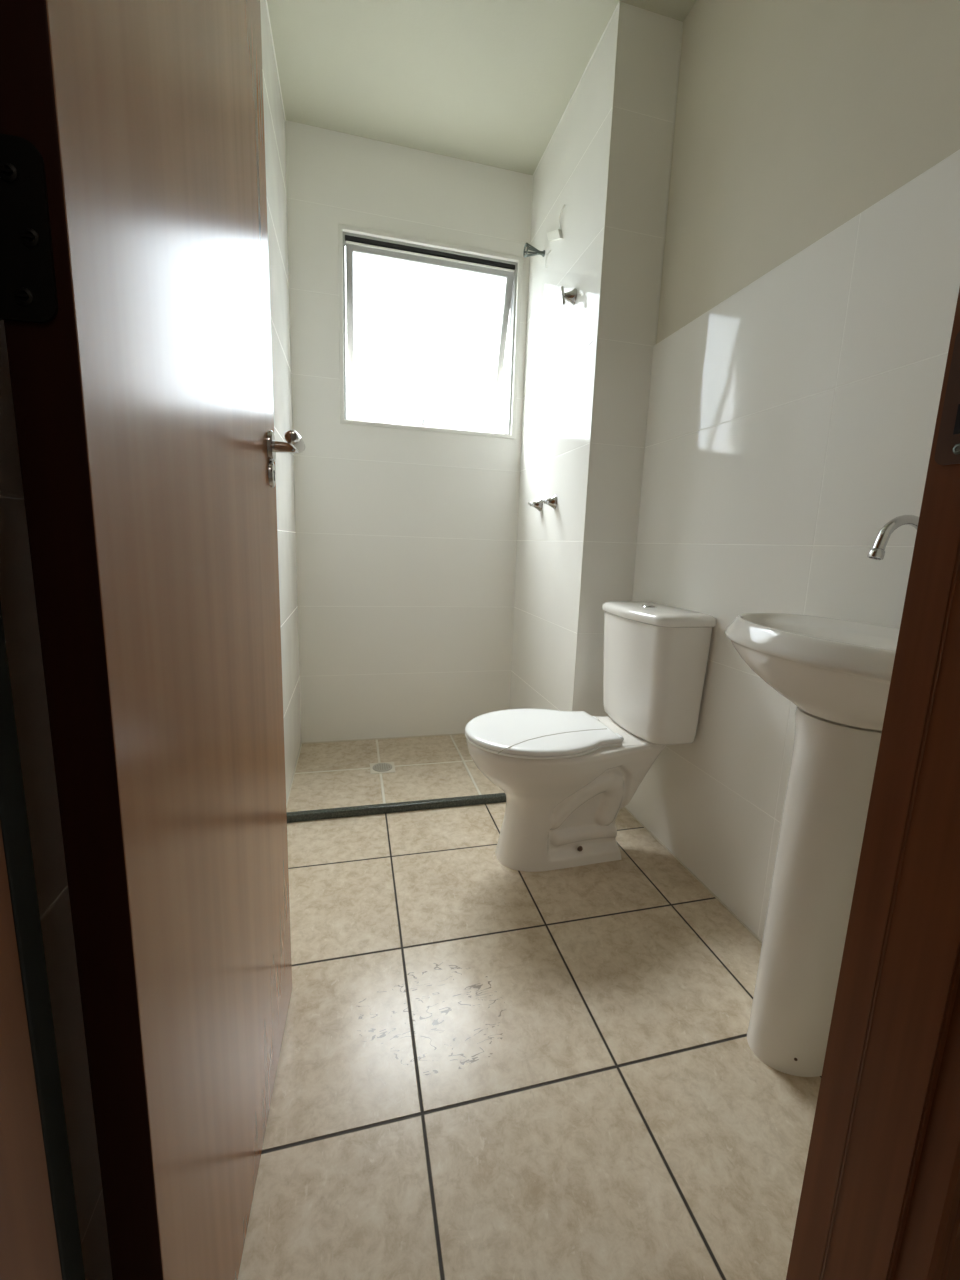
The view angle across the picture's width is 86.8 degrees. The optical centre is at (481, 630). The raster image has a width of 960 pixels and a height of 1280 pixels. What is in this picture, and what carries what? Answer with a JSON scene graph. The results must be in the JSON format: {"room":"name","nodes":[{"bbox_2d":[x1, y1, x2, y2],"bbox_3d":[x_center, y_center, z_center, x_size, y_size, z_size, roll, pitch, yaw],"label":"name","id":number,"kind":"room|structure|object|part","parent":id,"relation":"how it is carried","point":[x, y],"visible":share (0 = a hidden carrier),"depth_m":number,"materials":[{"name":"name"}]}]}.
{"room":"bathroom","nodes":[
{"label":"bathroom","id":0,"kind":"room"},
{"bbox_2d":[0,0,300,1279],"bbox_3d":[-0.611,-0.547,1.159,0.120,2.581,2.165,0,10,-14],"label":"wall","id":1,"kind":"structure","parent":0,"point":[17,592],"depth_m":0.45,"materials":[{"name":"white tile"}]},
{"bbox_2d":[285,120,532,742],"bbox_3d":[-0.209,-0.748,2.421,1.522,2.581,0.120,0,10,-14],"label":"wall","id":2,"kind":"structure","parent":0,"point":[406,540],"depth_m":2.34,"materials":[{"name":"white tile"}]},
{"bbox_2d":[338,224,522,438],"bbox_3d":[-0.247,-1.316,2.375,0.802,0.782,0.259,0,10,-14],"label":"window","id":3,"kind":"structure","parent":2,"relation":"in","point":[355,239],"depth_m":2.26,"materials":[{"name":"white metal"}]},
{"bbox_2d":[267,0,696,174],"bbox_3d":[0.134,-1.730,0.267,3.200,0.100,4.066,0,10,-14],"label":"ceiling","id":4,"kind":"structure","parent":0,"point":[486,82],"depth_m":1.75,"materials":[{"name":"white paint"}]},
{"bbox_2d":[238,734,820,1279],"bbox_3d":[0.042,0.902,0.714,3.200,0.080,4.066,0,10,-14],"label":"floor","id":5,"kind":"structure","parent":0,"point":[487,1069],"depth_m":0.95,"materials":[{"name":"beige tile"}]},
{"bbox_2d":[370,762,395,773],"bbox_3d":[-0.428,0.592,2.193,0.104,0.006,0.104,0,10,-14],"label":"floor drain","id":6,"kind":"object","parent":5,"relation":"on","point":[384,767],"visible":1,"depth_m":2.19,"materials":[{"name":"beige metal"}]},
{"bbox_2d":[287,793,505,822],"bbox_3d":[-0.189,0.647,1.878,1.032,0.036,0.028,0,10,-14],"label":"curb","id":7,"kind":"object","parent":5,"relation":"on","point":[309,815],"visible":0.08,"depth_m":1.83,"materials":[{"name":"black stone"}]},
{"bbox_2d":[465,601,715,871],"bbox_3d":[0.281,0.317,1.586,0.680,0.797,0.383,0,10,-14],"label":"toilet","id":8,"kind":"object","parent":5,"relation":"on","point":[565,777],"visible":1,"depth_m":1.51,"materials":[{"name":"white ceramic"}]},
{"bbox_3d":[0.172,0.301,1.550,0.448,0.016,0.368,0,10,-14],"label":"seat lid","id":9,"kind":"part","parent":8,"relation":"part of","materials":[{"name":"white plastic"}]},
{"bbox_3d":[0.243,0.515,1.606,0.597,0.397,0.358,0,10,-14],"label":"bowl","id":10,"kind":"part","parent":8,"relation":"part of","materials":[{"name":"white ceramic"}]},
{"bbox_3d":[0.525,-0.056,1.584,0.194,0.034,0.376,0,10,-14],"label":"cistern lid","id":11,"kind":"part","parent":8,"relation":"part of","materials":[{"name":"white ceramic"}]},
{"bbox_2d":[747,706,881,1076],"bbox_3d":[0.655,0.491,0.968,0.224,0.687,0.182,0,10,-14],"label":"pedestal","id":12,"kind":"object","parent":5,"relation":"on","point":[833,765],"visible":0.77,"depth_m":0.92,"materials":[{"name":"white ceramic"}]},
{"bbox_2d":[509,1,682,716],"bbox_3d":[0.457,-0.677,2.142,0.370,2.581,0.761,0,10,-14],"label":"wall column","id":13,"kind":"structure","parent":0,"point":[560,349],"depth_m":1.80,"materials":[{"name":"white tile"}]},
{"bbox_2d":[523,243,544,257],"bbox_3d":[0.223,-1.578,2.115,0.086,0.052,0.052,0,10,-14],"label":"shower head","id":14,"kind":"object","parent":13,"relation":"attached to","point":[529,247],"visible":1,"depth_m":2.11,"materials":[{"name":"silver metal"}]},
{"bbox_2d":[523,243,527,257],"bbox_3d":[0.184,-1.578,2.105,0.007,0.052,0.052,0,10,-14],"label":"outlet","id":15,"kind":"object","parent":14,"relation":"attached to","point":[526,245],"depth_m":2.11,"materials":[{"name":"silver metal"}]},
{"bbox_2d":[528,498,542,510],"bbox_3d":[0.232,-0.542,2.182,0.051,0.055,0.060,0,10,-14],"label":"shower valve","id":16,"kind":"object","parent":13,"relation":"attached to","point":[538,504],"visible":0.98,"depth_m":2.17,"materials":[{"name":"silver metal"}]},
{"bbox_2d":[541,495,557,508],"bbox_3d":[0.272,-0.514,2.026,0.051,0.055,0.060,0,10,-14],"label":"shower valve","id":17,"kind":"object","parent":13,"relation":"attached to","point":[552,501],"visible":1,"depth_m":2.01,"materials":[{"name":"silver metal"}]},
{"bbox_2d":[545,205,564,267],"bbox_3d":[0.286,-1.548,2.000,0.016,0.138,0.174,0,10,-14],"label":"connector","id":18,"kind":"object","parent":13,"relation":"attached to","point":[556,234],"visible":1,"depth_m":1.98,"materials":[{"name":"white plastic"}]},
{"bbox_2d":[561,286,576,305],"bbox_3d":[0.314,-1.210,1.837,0.051,0.070,0.055,0,10,-14],"label":"shower valve","id":19,"kind":"object","parent":13,"relation":"attached to","point":[571,296],"visible":1,"depth_m":1.83,"materials":[{"name":"silver metal"}]},
{"bbox_2d":[572,2,620,710],"bbox_3d":[0.370,-0.610,1.735,0.004,2.580,0.004,0,10,-14],"label":"trim","id":20,"kind":"structure","parent":13,"relation":"attached to","point":[619,2],"depth_m":1.67,"materials":[{"name":"white"}]},
{"bbox_2d":[625,0,959,939],"bbox_3d":[0.821,-0.493,1.134,0.162,2.581,1.404,0,10,-14],"label":"wall","id":21,"kind":"structure","parent":0,"point":[810,281],"depth_m":1.22,"materials":[{"name":"white tile"}]},
{"bbox_2d":[265,0,682,344],"bbox_3d":[-0.042,-1.451,1.667,1.250,0.932,1.161,0,10,-14],"label":"trim","id":22,"kind":"structure","parent":21,"relation":"attached to","point":[265,0],"depth_m":1.67,"materials":[{"name":"white"}]},
{"bbox_2d":[286,733,761,942],"bbox_3d":[-0.008,0.709,1.592,1.242,0.004,2.062,0,10,-14],"label":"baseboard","id":23,"kind":"structure","parent":21,"relation":"attached to","point":[657,839],"depth_m":1.84,"materials":[{"name":"beige tile"}]},
{"bbox_2d":[725,613,899,730],"bbox_3d":[0.645,0.077,0.891,0.306,0.148,0.540,0,10,-14],"label":"basin","id":24,"kind":"object","parent":21,"relation":"attached to","point":[839,671],"visible":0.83,"depth_m":0.84,"materials":[{"name":"white ceramic"}]},
{"bbox_2d":[867,515,918,559],"bbox_3d":[0.730,-0.090,0.865,0.143,0.211,0.070,0,10,-14],"label":"faucet","id":25,"kind":"object","parent":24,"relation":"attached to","point":[877,552],"visible":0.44,"depth_m":0.85,"materials":[{"name":"silver metal"}]},
{"bbox_3d":[0.725,-0.120,0.876,0.129,0.156,0.017,0,10,-14],"label":"spout","id":26,"kind":"part","parent":25,"relation":"part of","materials":[{"name":"silver metal"}]},
{"bbox_3d":[0.136,-0.375,0.300,3.200,2.581,0.104,0,10,-14],"label":"wall","id":27,"kind":"structure","parent":0,"visible":0},
{"bbox_2d":[0,602,84,1279],"bbox_3d":[-0.284,-0.144,0.234,0.041,2.120,0.104,0,10,-14],"label":"door frame","id":28,"kind":"structure","parent":27,"relation":"attached to","point":[40,1235],"depth_m":0.32,"materials":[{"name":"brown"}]},
{"bbox_2d":[0,0,304,1279],"bbox_3d":[-0.328,-0.203,0.610,0.166,2.093,0.636,0,10,-12],"label":"door","id":29,"kind":"structure","parent":27,"relation":"in","point":[135,290],"depth_m":0.43,"materials":[{"name":"brown laminate"}]},
{"bbox_3d":[-0.356,-0.312,0.860,0.010,0.052,0.037,0,10,-12],"label":"handle","id":30,"kind":"part","parent":29,"relation":"part of","materials":[{"name":"silver metal"}]},
{"bbox_3d":[-0.306,-0.304,0.826,0.049,0.022,0.129,-4,11,-32],"label":"lever","id":31,"kind":"part","parent":29,"relation":"part of","materials":[{"name":"silver metal"}]},
{"bbox_2d":[786,288,959,1279],"bbox_3d":[0.445,-0.177,0.401,0.070,2.180,0.130,0,10,-14],"label":"door frame","id":32,"kind":"structure","parent":27,"relation":"attached to","point":[899,975],"depth_m":0.47,"materials":[{"name":"brown wood"}]},
{"bbox_3d":[0.415,-0.202,0.431,0.003,0.115,0.036,0,10,-14],"label":"strike plate","id":33,"kind":"part","parent":32,"relation":"part of","materials":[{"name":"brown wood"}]}
]}

